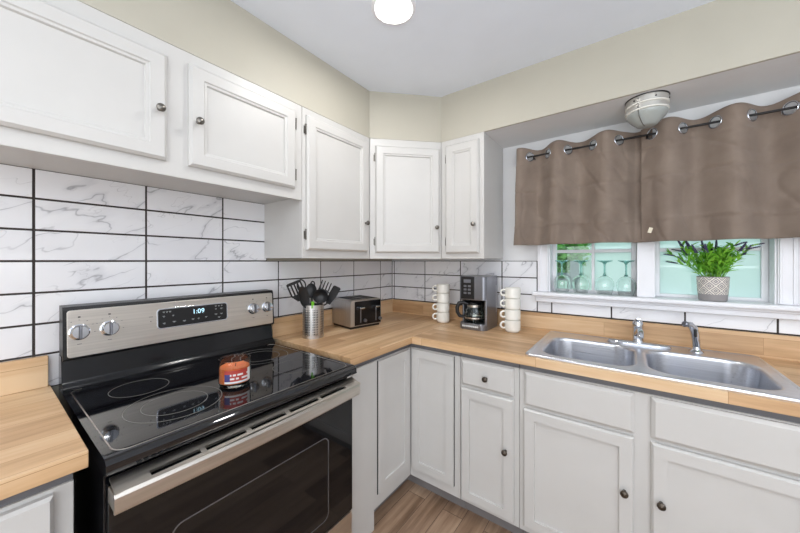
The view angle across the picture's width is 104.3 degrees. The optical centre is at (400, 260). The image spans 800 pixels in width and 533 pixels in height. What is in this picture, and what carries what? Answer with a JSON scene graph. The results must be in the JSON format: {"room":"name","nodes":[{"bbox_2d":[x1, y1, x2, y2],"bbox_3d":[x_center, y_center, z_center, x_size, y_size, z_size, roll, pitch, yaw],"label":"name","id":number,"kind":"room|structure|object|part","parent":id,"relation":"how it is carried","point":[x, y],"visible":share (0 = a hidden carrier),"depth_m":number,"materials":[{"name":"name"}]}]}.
{"room":"kitchen","nodes":[
{"label":"kitchen","id":0,"kind":"room"},
{"bbox_2d":[51,258,391,400],"bbox_3d":[-1.155,0.133,1.142,0.192,2.200,3.800,0,0,36],"label":"wall","id":1,"kind":"structure","parent":0,"point":[55,388],"depth_m":1.80,"materials":[{"name":"beige paint"}]},
{"bbox_2d":[0,0,301,203],"bbox_3d":[-0.846,-0.486,1.085,0.357,0.427,0.994,0,0,36],"label":"upper cabinet","id":2,"kind":"object","parent":1,"relation":"attached to","point":[85,91],"visible":1,"depth_m":0.93,"materials":[{"name":"white paint"}]},
{"bbox_3d":[-0.864,-0.483,0.821,0.019,0.332,0.412,0,0,36],"label":"door","id":3,"kind":"part","parent":2,"relation":"part of","materials":[{"name":"white paint"}]},
{"bbox_3d":[-0.737,-0.469,0.956,0.028,0.025,0.025,0,0,36],"label":"knob","id":4,"kind":"part","parent":2,"relation":"part of","materials":[{"name":"silver metal"}]},
{"bbox_3d":[-0.673,-0.467,1.043,0.028,0.025,0.025,0,0,36],"label":"knob","id":5,"kind":"part","parent":2,"relation":"part of","materials":[{"name":"silver metal"}]},
{"bbox_3d":[-0.584,-0.488,1.202,0.019,0.342,0.410,0,0,36],"label":"door","id":6,"kind":"part","parent":2,"relation":"part of","materials":[{"name":"white paint"}]},
{"bbox_2d":[0,163,391,386],"bbox_3d":[-0.838,0.059,1.405,0.008,0.698,2.600,0,0,36],"label":"backsplash","id":7,"kind":"structure","parent":1,"relation":"attached to","point":[66,239],"depth_m":1.13,"materials":[{"name":"tile"}]},
{"bbox_2d":[78,0,368,137],"bbox_3d":[-1.189,-0.833,0.664,0.319,0.268,2.990,0,0,36],"label":"soffit","id":8,"kind":"structure","parent":1,"relation":"attached to","point":[221,33],"depth_m":1.21,"materials":[{"name":"beige paint"}]},
{"bbox_2d":[264,107,369,258],"bbox_3d":[-0.417,-0.355,1.670,0.357,0.689,0.456,0,0,36],"label":"upper cabinet","id":9,"kind":"object","parent":1,"relation":"attached to","point":[330,220],"visible":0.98,"depth_m":1.53,"materials":[{"name":"white paint"}]},
{"bbox_3d":[-0.318,-0.354,1.597,0.020,0.688,0.454,0,0,36],"label":"frame","id":10,"kind":"part","parent":9,"relation":"part of","materials":[{"name":"white paint"}]},
{"bbox_3d":[-0.306,-0.357,1.581,0.019,0.616,0.407,0,0,36],"label":"door","id":11,"kind":"part","parent":9,"relation":"part of","materials":[{"name":"white paint"}]},
{"bbox_2d":[372,479,512,532],"bbox_3d":[0.218,1.283,0.133,3.600,0.100,3.800,0,0,36],"label":"floor","id":12,"kind":"structure","parent":0,"point":[412,508],"depth_m":1.50,"materials":[{"name":"brown wood"}]},
{"bbox_2d":[0,473,73,532],"bbox_3d":[-1.134,0.834,0.497,0.569,0.798,0.785,0,0,36],"label":"base cabinet","id":13,"kind":"object","parent":12,"relation":"on","point":[48,507],"visible":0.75,"depth_m":0.61,"materials":[{"name":"white paint"}]},
{"bbox_3d":[-0.803,0.792,0.483,0.019,0.642,0.355,0,0,36],"label":"door","id":14,"kind":"part","parent":13,"relation":"part of","materials":[{"name":"white paint"}]},
{"bbox_2d":[0,355,88,499],"bbox_3d":[-1.135,0.368,0.496,0.586,0.133,0.823,0,0,36],"label":"countertop","id":15,"kind":"structure","parent":13,"relation":"on","point":[40,444],"depth_m":0.72,"materials":[{"name":"beige wood"}]},
{"bbox_2d":[59,289,360,532],"bbox_3d":[-0.617,0.689,1.087,0.680,1.088,0.715,0,0,36],"label":"stove","id":16,"kind":"object","parent":12,"relation":"on","point":[171,449],"visible":0.96,"depth_m":0.97,"materials":[{"name":"black metal"}]},
{"bbox_3d":[-1.014,0.227,0.985,0.025,0.050,0.050,0,0,36],"label":"knob","id":17,"kind":"part","parent":16,"relation":"part of","materials":[{"name":"silver metal"}]},
{"bbox_3d":[-0.971,0.227,1.043,0.025,0.050,0.050,0,0,36],"label":"knob","id":18,"kind":"part","parent":16,"relation":"part of","materials":[{"name":"silver metal"}]},
{"bbox_3d":[-0.574,0.482,0.638,0.052,0.035,0.030,0,0,36],"label":"handle mount","id":19,"kind":"part","parent":16,"relation":"part of","materials":[{"name":"silver metal"}]},
{"bbox_2d":[62,297,267,344],"bbox_3d":[-0.834,0.222,1.248,0.006,0.088,0.711,0,0,36],"label":"control panel","id":20,"kind":"object","parent":16,"relation":"attached to","point":[155,320],"depth_m":1.16,"materials":[{"name":"silver metal"}]},
{"bbox_3d":[-0.835,0.232,1.250,0.013,0.148,0.694,0,0,36],"label":"plate","id":21,"kind":"part","parent":16,"relation":"part of","materials":[{"name":"silver metal"}]},
{"bbox_2d":[59,343,355,476],"bbox_3d":[-0.625,0.422,1.091,0.607,0.037,0.713,0,0,36],"label":"cooktop","id":22,"kind":"object","parent":16,"relation":"in","point":[128,419],"depth_m":0.91,"materials":[{"name":"black glass"}]},
{"bbox_3d":[-0.403,0.714,0.929,0.027,0.494,0.701,0,0,36],"label":"oven door","id":23,"kind":"part","parent":16,"relation":"part of","materials":[{"name":"black glass"}]},
{"bbox_2d":[218,353,250,388],"bbox_3d":[-0.542,0.361,1.019,0.096,0.086,0.095,0,0,36],"label":"jar candle","id":24,"kind":"object","parent":16,"relation":"on","point":[234,370],"visible":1,"depth_m":0.98,"materials":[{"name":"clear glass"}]},
{"bbox_3d":[-0.355,0.481,0.887,0.021,0.039,0.691,0,0,36],"label":"handle","id":25,"kind":"part","parent":16,"relation":"part of","materials":[{"name":"silver metal"}]},
{"bbox_3d":[-0.677,0.223,1.443,0.025,0.050,0.050,0,0,36],"label":"knob","id":26,"kind":"part","parent":16,"relation":"part of","materials":[{"name":"silver metal"}]},
{"bbox_3d":[-0.637,0.223,1.498,0.025,0.050,0.050,0,0,36],"label":"knob","id":27,"kind":"part","parent":16,"relation":"part of","materials":[{"name":"silver metal"}]},
{"bbox_3d":[-0.404,1.082,0.929,0.026,0.231,0.701,0,0,36],"label":"drawer","id":28,"kind":"part","parent":16,"relation":"part of","materials":[{"name":"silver metal"}]},
{"bbox_2d":[347,343,465,532],"bbox_3d":[-0.028,0.834,1.777,0.842,0.798,1.026,0,0,36],"label":"base cabinet","id":29,"kind":"object","parent":12,"relation":"on","point":[406,412],"visible":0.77,"depth_m":1.53,"materials":[{"name":"white paint"}]},
{"bbox_3d":[-0.180,0.848,1.360,0.023,0.770,0.174,0,0,36],"label":"filler panel","id":30,"kind":"part","parent":29,"relation":"part of","materials":[{"name":"white paint"}]},
{"bbox_3d":[-0.041,0.805,1.553,0.019,0.684,0.298,0,0,36],"label":"frame","id":31,"kind":"part","parent":29,"relation":"part of","materials":[{"name":"white paint"}]},
{"bbox_3d":[-0.028,0.776,1.546,0.012,0.618,0.250,0,0,36],"label":"door","id":32,"kind":"part","parent":29,"relation":"part of","materials":[{"name":"white paint"}]},
{"bbox_3d":[0.162,0.782,1.582,0.242,0.631,0.012,0,0,36],"label":"door","id":33,"kind":"part","parent":29,"relation":"part of","materials":[{"name":"white paint"}]},
{"bbox_3d":[0.177,0.805,1.590,0.290,0.684,0.020,0,0,36],"label":"frame","id":34,"kind":"part","parent":29,"relation":"part of","materials":[{"name":"white paint"}]},
{"bbox_2d":[271,299,799,416],"bbox_3d":[0.488,0.368,1.403,2.129,0.133,1.031,0,0,36],"label":"countertop","id":35,"kind":"structure","parent":29,"relation":"on","point":[403,323],"depth_m":1.48,"materials":[{"name":"beige wood"}]},
{"bbox_2d":[302,303,323,338],"bbox_3d":[-0.457,0.314,1.630,0.109,0.170,0.109,0,0,36],"label":"utensil crock","id":36,"kind":"object","parent":35,"relation":"on","point":[319,333],"visible":0.98,"depth_m":1.59,"materials":[{"name":"silver metal"}]},
{"bbox_2d":[286,280,309,320],"bbox_3d":[-0.508,0.243,1.605,0.154,0.290,0.022,0,0,-35],"label":"slotted turner","id":37,"kind":"object","parent":36,"relation":"in","point":[296,297],"visible":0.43,"depth_m":1.58,"materials":[{"name":"black plastic"}]},
{"bbox_2d":[296,279,309,332],"bbox_3d":[-0.508,0.242,1.629,0.068,0.291,0.012,0,0,-25],"label":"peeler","id":38,"kind":"object","parent":36,"relation":"in","point":[299,279],"visible":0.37,"depth_m":1.63,"materials":[{"name":"black plastic"}]},
{"bbox_2d":[298,286,314,334],"bbox_3d":[-0.476,0.258,1.588,0.012,0.260,0.102,0,0,42],"label":"serving spoon","id":39,"kind":"object","parent":36,"relation":"in","point":[304,298],"visible":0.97,"depth_m":1.58,"materials":[{"name":"black plastic"}]},
{"bbox_2d":[306,283,316,305],"bbox_3d":[-0.469,0.254,1.636,0.063,0.267,0.048,0,0,36],"label":"spoon","id":40,"kind":"object","parent":36,"relation":"in","point":[311,288],"visible":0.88,"depth_m":1.65,"materials":[{"name":"black plastic"}]},
{"bbox_2d":[305,280,331,334],"bbox_3d":[-0.443,0.247,1.671,0.147,0.285,0.036,0,0,-36],"label":"slotted turner","id":41,"kind":"object","parent":36,"relation":"in","point":[327,291],"visible":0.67,"depth_m":1.70,"materials":[{"name":"black plastic"}]},
{"bbox_2d":[313,289,327,329],"bbox_3d":[-0.422,0.268,1.629,0.083,0.240,0.043,0,0,10],"label":"ladle","id":42,"kind":"object","parent":36,"relation":"in","point":[320,296],"visible":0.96,"depth_m":1.64,"materials":[{"name":"black plastic"}]},
{"bbox_2d":[309,286,339,335],"bbox_3d":[-0.404,0.263,1.651,0.173,0.253,0.036,0,0,-38],"label":"turner","id":43,"kind":"object","parent":36,"relation":"in","point":[335,290],"visible":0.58,"depth_m":1.68,"materials":[{"name":"black plastic"}]},
{"bbox_2d":[332,295,381,329],"bbox_3d":[-0.262,0.313,1.921,0.230,0.171,0.228,0,0,-43],"label":"toaster","id":44,"kind":"object","parent":35,"relation":"on","point":[357,311],"visible":0.97,"depth_m":1.85,"materials":[{"name":"silver metal"}]},
{"bbox_3d":[-0.272,0.229,1.932,0.186,0.003,0.182,0,0,-43],"label":"plate","id":45,"kind":"part","parent":44,"relation":"part of","materials":[{"name":"black plastic"}]},
{"bbox_3d":[-0.193,0.309,1.863,0.192,0.140,0.006,0,0,-43],"label":"panel","id":46,"kind":"part","parent":44,"relation":"part of","materials":[{"name":"black plastic"}]},
{"bbox_2d":[432,312,449,322],"bbox_3d":[0.269,0.365,2.006,0.103,0.066,0.085,0,0,-41],"label":"mug","id":47,"kind":"object","parent":35,"relation":"on","point":[440,317],"visible":0.93,"depth_m":1.98,"materials":[{"name":"white ceramic"}]},
{"bbox_2d":[432,303,449,312],"bbox_3d":[0.269,0.305,2.006,0.103,0.066,0.085,0,0,-41],"label":"mug","id":48,"kind":"object","parent":47,"relation":"on","point":[441,308],"visible":0.92,"depth_m":1.98,"materials":[{"name":"white ceramic"}]},
{"bbox_2d":[432,293,449,303],"bbox_3d":[0.269,0.245,2.006,0.103,0.066,0.085,0,0,-40],"label":"mug","id":49,"kind":"object","parent":48,"relation":"on","point":[440,298],"visible":0.86,"depth_m":1.98,"materials":[{"name":"white ceramic"}]},
{"bbox_2d":[432,284,449,293],"bbox_3d":[0.269,0.185,2.006,0.103,0.066,0.085,0,0,-39],"label":"mug","id":50,"kind":"object","parent":49,"relation":"on","point":[440,288],"visible":0.85,"depth_m":1.98,"materials":[{"name":"white ceramic"}]},
{"bbox_2d":[460,275,496,330],"bbox_3d":[0.466,0.245,1.863,0.167,0.308,0.198,0,0,36],"label":"coffee maker","id":51,"kind":"object","parent":35,"relation":"on","point":[481,288],"visible":0.88,"depth_m":1.80,"materials":[{"name":"plastic"}]},
{"bbox_3d":[0.420,0.294,1.933,0.010,0.150,0.140,0,0,36],"label":"panel","id":52,"kind":"part","parent":51,"relation":"part of","materials":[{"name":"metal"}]},
{"bbox_3d":[0.392,0.158,1.808,0.082,0.130,0.014,0,0,36],"label":"control panel","id":53,"kind":"part","parent":51,"relation":"part of","materials":[{"name":"black plastic"}]},
{"bbox_2d":[455,300,484,322],"bbox_3d":[0.422,0.297,1.857,0.161,0.124,0.117,0,0,36],"label":"coffee carafe","id":54,"kind":"object","parent":51,"relation":"on","point":[474,313],"visible":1,"depth_m":1.81,"materials":[{"name":"clear glass"}]},
{"bbox_3d":[0.366,0.288,1.857,0.077,0.105,0.020,0,0,10],"label":"handle","id":55,"kind":"part","parent":54,"relation":"part of","materials":[{"name":"black plastic"}]},
{"bbox_3d":[0.440,0.250,1.844,0.084,0.018,0.084,0,0,36],"label":"lid","id":56,"kind":"part","parent":54,"relation":"part of","materials":[{"name":"black plastic"}]},
{"bbox_3d":[0.506,0.294,1.922,0.150,0.150,0.055,0,0,36],"label":"tank","id":57,"kind":"part","parent":51,"relation":"part of","materials":[{"name":"clear glass"}]},
{"bbox_3d":[0.533,0.294,1.826,0.012,0.150,0.178,0,0,36],"label":"panel","id":58,"kind":"part","parent":51,"relation":"part of","materials":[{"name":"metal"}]},
{"bbox_2d":[500,320,520,332],"bbox_3d":[0.621,0.365,1.737,0.103,0.066,0.085,0,0,-37],"label":"mug","id":59,"kind":"object","parent":35,"relation":"on","point":[510,326],"visible":0.91,"depth_m":1.71,"materials":[{"name":"white ceramic"}]},
{"bbox_2d":[500,309,520,320],"bbox_3d":[0.621,0.305,1.737,0.103,0.066,0.085,0,0,-37],"label":"mug","id":60,"kind":"object","parent":59,"relation":"on","point":[510,315],"visible":0.9,"depth_m":1.71,"materials":[{"name":"white ceramic"}]},
{"bbox_2d":[500,298,520,309],"bbox_3d":[0.621,0.245,1.737,0.103,0.066,0.085,0,0,-37],"label":"mug","id":61,"kind":"object","parent":60,"relation":"on","point":[510,304],"visible":0.83,"depth_m":1.71,"materials":[{"name":"white ceramic"}]},
{"bbox_2d":[500,287,520,298],"bbox_3d":[0.621,0.185,1.737,0.103,0.066,0.085,0,0,-38],"label":"mug","id":62,"kind":"object","parent":61,"relation":"on","point":[510,292],"visible":0.86,"depth_m":1.71,"materials":[{"name":"white ceramic"}]},
{"bbox_2d":[525,331,799,401],"bbox_3d":[0.996,0.475,1.294,0.784,0.170,0.528,0,0,36],"label":"sink","id":63,"kind":"object","parent":35,"relation":"in","point":[744,373],"visible":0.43,"depth_m":1.28,"materials":[{"name":"silver metal"}]},
{"bbox_2d":[607,318,671,348],"bbox_3d":[1.108,0.326,1.414,0.199,0.135,0.223,0,0,1],"label":"faucet","id":64,"kind":"object","parent":63,"relation":"on","point":[637,325],"visible":1,"depth_m":1.43,"materials":[{"name":"silver metal"}]},
{"bbox_3d":[1.058,0.326,1.380,0.030,0.064,0.174,0,0,35],"label":"spout","id":65,"kind":"part","parent":64,"relation":"part of","materials":[{"name":"silver metal"}]},
{"bbox_3d":[1.109,0.385,1.452,0.240,0.016,0.054,0,0,36],"label":"plate","id":66,"kind":"part","parent":64,"relation":"part of","materials":[{"name":"silver metal"}]},
{"bbox_2d":[682,321,704,353],"bbox_3d":[1.263,0.327,1.338,0.079,0.132,0.052,0,0,-13],"label":"sprayer","id":67,"kind":"object","parent":63,"relation":"on","point":[695,336],"visible":1,"depth_m":1.33,"materials":[{"name":"silver metal"}]},
{"bbox_3d":[1.262,0.321,1.344,0.055,0.115,0.030,0,0,2],"label":"handle","id":68,"kind":"part","parent":67,"relation":"part of","materials":[{"name":"silver metal"}]},
{"bbox_2d":[461,353,522,532],"bbox_3d":[0.549,0.834,1.617,0.272,0.798,0.596,0,0,36],"label":"base cabinet","id":69,"kind":"object","parent":12,"relation":"on","point":[490,388],"visible":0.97,"depth_m":1.40,"materials":[{"name":"white paint"}]},
{"bbox_3d":[0.390,0.864,1.410,0.245,0.526,0.019,0,0,36],"label":"door","id":70,"kind":"part","parent":69,"relation":"part of","materials":[{"name":"white paint"}]},
{"bbox_3d":[0.391,0.526,1.409,0.243,0.119,0.019,0,0,36],"label":"drawer","id":71,"kind":"part","parent":69,"relation":"part of","materials":[{"name":"white paint"}]},
{"bbox_3d":[0.449,0.826,1.339,0.025,0.025,0.028,0,0,36],"label":"knob","id":72,"kind":"part","parent":69,"relation":"part of","materials":[{"name":"brown metal"}]},
{"bbox_2d":[520,364,799,532],"bbox_3d":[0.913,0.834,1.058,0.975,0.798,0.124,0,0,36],"label":"base cabinet","id":73,"kind":"object","parent":12,"relation":"on","point":[597,455],"visible":0.99,"depth_m":1.08,"materials":[{"name":"white paint"}]},
{"bbox_3d":[0.671,0.869,1.203,0.373,0.496,0.019,0,0,36],"label":"door","id":74,"kind":"part","parent":73,"relation":"part of","materials":[{"name":"white paint"}]},
{"bbox_3d":[0.785,0.817,1.091,0.025,0.025,0.028,0,0,36],"label":"knob","id":75,"kind":"part","parent":73,"relation":"part of","materials":[{"name":"brown metal"}]},
{"bbox_3d":[0.866,0.813,1.032,0.025,0.025,0.028,0,0,36],"label":"knob","id":76,"kind":"part","parent":73,"relation":"part of","materials":[{"name":"brown metal"}]},
{"bbox_3d":[1.009,0.869,0.955,0.372,0.496,0.019,0,0,36],"label":"door","id":77,"kind":"part","parent":73,"relation":"part of","materials":[{"name":"white paint"}]},
{"bbox_2d":[231,0,714,96],"bbox_3d":[0.218,-1.017,0.133,3.600,0.100,3.800,0,0,36],"label":"ceiling","id":78,"kind":"structure","parent":0,"point":[446,47],"depth_m":1.32,"materials":[{"name":"paint"}]},
{"bbox_2d":[371,0,415,24],"bbox_3d":[-0.025,-0.962,1.187,0.170,0.010,0.170,0,0,36],"label":"recessed light","id":79,"kind":"object","parent":78,"relation":"in","point":[390,12],"visible":1,"depth_m":1.20,"materials":[{"name":"white paint"}]},
{"bbox_2d":[377,0,409,20],"bbox_3d":[-0.025,-0.964,1.187,0.124,0.004,0.124,0,0,36],"label":"diffuser","id":80,"kind":"object","parent":79,"relation":"attached to","point":[387,10],"depth_m":1.20,"materials":[{"name":"white plastic"}]},
{"bbox_2d":[392,85,799,304],"bbox_3d":[1.346,0.133,1.506,3.408,2.200,0.132,0,0,36],"label":"wall","id":81,"kind":"structure","parent":0,"point":[511,252],"depth_m":1.81,"materials":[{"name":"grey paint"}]},
{"bbox_2d":[369,138,440,258],"bbox_3d":[0.005,-0.355,2.021,0.622,0.689,0.610,0,0,36],"label":"upper cabinet","id":82,"kind":"object","parent":81,"relation":"attached to","point":[404,175],"visible":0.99,"depth_m":1.80,"materials":[{"name":"white paint"}]},
{"bbox_2d":[369,91,441,142],"bbox_3d":[-0.001,-0.833,2.030,0.618,0.268,0.618,0,0,36],"label":"trim","id":83,"kind":"structure","parent":81,"relation":"attached to","point":[393,116],"depth_m":1.81,"materials":[{"name":"beige paint"}]},
{"bbox_2d":[441,132,502,258],"bbox_3d":[0.426,-0.355,1.868,0.262,0.689,0.357,0,0,36],"label":"upper cabinet","id":84,"kind":"object","parent":81,"relation":"attached to","point":[471,165],"visible":1,"depth_m":1.76,"materials":[{"name":"white paint"}]},
{"bbox_3d":[0.346,-0.354,1.751,0.201,0.623,0.019,0,0,36],"label":"door","id":85,"kind":"part","parent":84,"relation":"part of","materials":[{"name":"white paint"}]},
{"bbox_2d":[552,243,636,294],"bbox_3d":[1.058,-0.175,1.720,0.394,0.705,0.032,0,0,36],"label":"window","id":86,"kind":"structure","parent":81,"relation":"in","point":[614,269],"depth_m":1.67,"materials":[{"name":"clear glass"}]},
{"bbox_3d":[1.132,-0.281,1.665,0.170,0.443,0.004,0,0,36],"label":"pane","id":87,"kind":"part","parent":86,"relation":"part of","materials":[{"name":"clear glass"}]},
{"bbox_3d":[1.132,0.060,1.665,0.170,0.211,0.004,0,0,36],"label":"pane","id":88,"kind":"part","parent":86,"relation":"part of","materials":[{"name":"clear glass"}]},
{"bbox_2d":[392,261,799,336],"bbox_3d":[0.945,0.152,1.714,2.500,0.301,0.008,0,0,36],"label":"backsplash","id":89,"kind":"structure","parent":81,"relation":"attached to","point":[411,280],"depth_m":1.85,"materials":[{"name":"tile"}]},
{"bbox_2d":[441,0,799,147],"bbox_3d":[1.461,-0.833,1.142,2.790,0.268,0.319,0,0,36],"label":"soffit","id":90,"kind":"structure","parent":81,"relation":"attached to","point":[717,51],"depth_m":1.31,"materials":[{"name":"beige paint"}]},
{"bbox_2d":[625,90,669,128],"bbox_3d":[1.072,-0.640,1.353,0.156,0.119,0.156,0,0,36],"label":"ceiling lamp","id":91,"kind":"object","parent":81,"relation":"attached to","point":[646,110],"visible":1,"depth_m":1.31,"materials":[{"name":"white glass"}]},
{"bbox_3d":[1.072,-0.610,1.353,0.146,0.054,0.146,0,0,36],"label":"lamp shade","id":92,"kind":"part","parent":91,"relation":"part of","materials":[{"name":"white glass"}]},
{"bbox_3d":[1.072,-0.697,1.353,0.156,0.004,0.156,0,0,36],"label":"plate","id":93,"kind":"part","parent":91,"relation":"part of","materials":[{"name":"white metal"}]},
{"bbox_2d":[525,105,797,159],"bbox_3d":[1.232,-0.577,1.438,1.242,0.055,0.112,0,0,36],"label":"curtain rod","id":94,"kind":"object","parent":81,"relation":"attached to","point":[792,107],"visible":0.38,"depth_m":1.37,"materials":[{"name":"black metal"}]},
{"bbox_2d":[514,130,652,244],"bbox_3d":[0.918,-0.361,1.623,0.622,0.547,0.107,0,0,36],"label":"curtain","id":95,"kind":"object","parent":94,"relation":"hanging from","point":[585,195],"visible":0.99,"depth_m":1.63,"materials":[{"name":"beige fabric"}]},
{"bbox_2d":[641,92,799,241],"bbox_3d":[1.403,-0.361,1.263,0.674,0.547,0.091,0,0,35],"label":"curtain","id":96,"kind":"object","parent":94,"relation":"hanging from","point":[739,177],"visible":1,"depth_m":1.28,"materials":[{"name":"beige fabric"}]},
{"bbox_2d":[532,291,799,320],"bbox_3d":[1.219,0.206,1.555,1.020,0.057,0.200,0,0,36],"label":"trim","id":97,"kind":"structure","parent":81,"relation":"attached to","point":[691,305],"depth_m":1.42,"materials":[{"name":"white paint"}]},
{"bbox_2d":[554,260,569,291],"bbox_3d":[0.917,0.088,1.766,0.085,0.178,0.085,0,0,36],"label":"wine glass","id":98,"kind":"object","parent":97,"relation":"on","point":[561,282],"visible":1,"depth_m":1.74,"materials":[{"name":"clear glass"}]},
{"bbox_3d":[0.917,0.039,1.766,0.071,0.080,0.071,0,0,36],"label":"stem","id":99,"kind":"part","parent":98,"relation":"part of","materials":[{"name":"clear glass"}]},
{"bbox_2d":[572,260,589,292],"bbox_3d":[0.992,0.088,1.711,0.085,0.178,0.085,0,0,36],"label":"wine glass","id":100,"kind":"object","parent":97,"relation":"on","point":[580,283],"visible":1,"depth_m":1.68,"materials":[{"name":"clear glass"}]},
{"bbox_3d":[0.992,0.039,1.711,0.071,0.080,0.071,0,0,36],"label":"stem","id":101,"kind":"part","parent":100,"relation":"part of","materials":[{"name":"clear glass"}]},
{"bbox_2d":[595,260,613,294],"bbox_3d":[1.076,0.088,1.640,0.085,0.178,0.085,0,0,36],"label":"wine glass","id":102,"kind":"object","parent":97,"relation":"on","point":[604,285],"visible":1,"depth_m":1.61,"materials":[{"name":"clear glass"}]},
{"bbox_3d":[1.076,0.039,1.640,0.071,0.080,0.071,0,0,36],"label":"stem","id":103,"kind":"part","parent":102,"relation":"part of","materials":[{"name":"clear glass"}]},
{"bbox_2d":[616,260,635,295],"bbox_3d":[1.150,0.088,1.585,0.085,0.178,0.085,0,0,36],"label":"wine glass","id":104,"kind":"object","parent":97,"relation":"on","point":[625,286],"visible":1,"depth_m":1.56,"materials":[{"name":"clear glass"}]},
{"bbox_3d":[1.150,0.039,1.585,0.071,0.080,0.071,0,0,36],"label":"stem","id":105,"kind":"part","parent":104,"relation":"part of","materials":[{"name":"clear glass"}]},
{"bbox_2d":[664,240,764,301],"bbox_3d":[1.373,0.037,1.379,0.321,0.281,0.153,0,0,36],"label":"potted plant","id":106,"kind":"object","parent":97,"relation":"on","point":[712,286],"visible":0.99,"depth_m":1.35,"materials":[{"name":"green plant"}]},
{"bbox_3d":[1.367,0.007,1.379,0.260,0.146,0.105,0,0,36],"label":"stem","id":107,"kind":"part","parent":106,"relation":"part of","materials":[{"name":"green plant"}]},
{"bbox_3d":[1.386,0.124,1.380,0.106,0.107,0.106,0,0,36],"label":"pot","id":108,"kind":"part","parent":106,"relation":"part of","materials":[{"name":"grey ceramic"}]},
{"bbox_2d":[538,237,798,304],"bbox_3d":[1.227,-0.205,1.573,0.968,0.765,0.154,0,0,36],"label":"trim","id":109,"kind":"structure","parent":81,"relation":"attached to","point":[783,252],"depth_m":1.30,"materials":[{"name":"white paint"}]},
{"bbox_2d":[655,239,768,301],"bbox_3d":[1.426,-0.175,1.450,0.379,0.705,0.032,0,0,36],"label":"window","id":110,"kind":"structure","parent":81,"relation":"in","point":[749,281],"depth_m":1.41,"materials":[{"name":"clear glass"}]},
{"bbox_3d":[1.426,-0.281,1.450,0.339,0.443,0.004,0,0,36],"label":"pane","id":111,"kind":"part","parent":110,"relation":"part of","materials":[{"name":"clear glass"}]},
{"bbox_3d":[1.426,0.060,1.450,0.339,0.211,0.004,0,0,36],"label":"pane","id":112,"kind":"part","parent":110,"relation":"part of","materials":[{"name":"clear glass"}]},
{"label":"outside","id":113,"kind":"structure","parent":0,"visible":0},
{"bbox_3d":[4.269,1.513,4.975,12.000,0.100,8.800,0,0,36],"label":"lawn","id":114,"kind":"structure","parent":113,"visible":0},
{"bbox_2d":[557,261,578,288],"bbox_3d":[1.406,0.733,3.352,0.905,1.460,0.075,0,0,36],"label":"fence","id":115,"kind":"object","parent":114,"relation":"on","point":[574,266],"visible":0.12,"depth_m":3.08,"materials":[{"name":"grey wood"}]},
{"bbox_2d":[557,243,591,272],"bbox_3d":[2.008,0.366,4.095,0.965,2.193,0.769,0,0,36],"label":"shrub","id":116,"kind":"object","parent":114,"relation":"on","point":[560,256],"visible":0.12,"depth_m":3.83,"materials":[{"name":"green plant"}]},
{"bbox_2d":[563,243,591,289],"bbox_3d":[5.173,-0.297,4.178,7.600,3.520,3.015,0,0,36],"label":"neighbouring house","id":117,"kind":"structure","parent":114,"relation":"on","point":[586,270],"depth_m":4.23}
]}

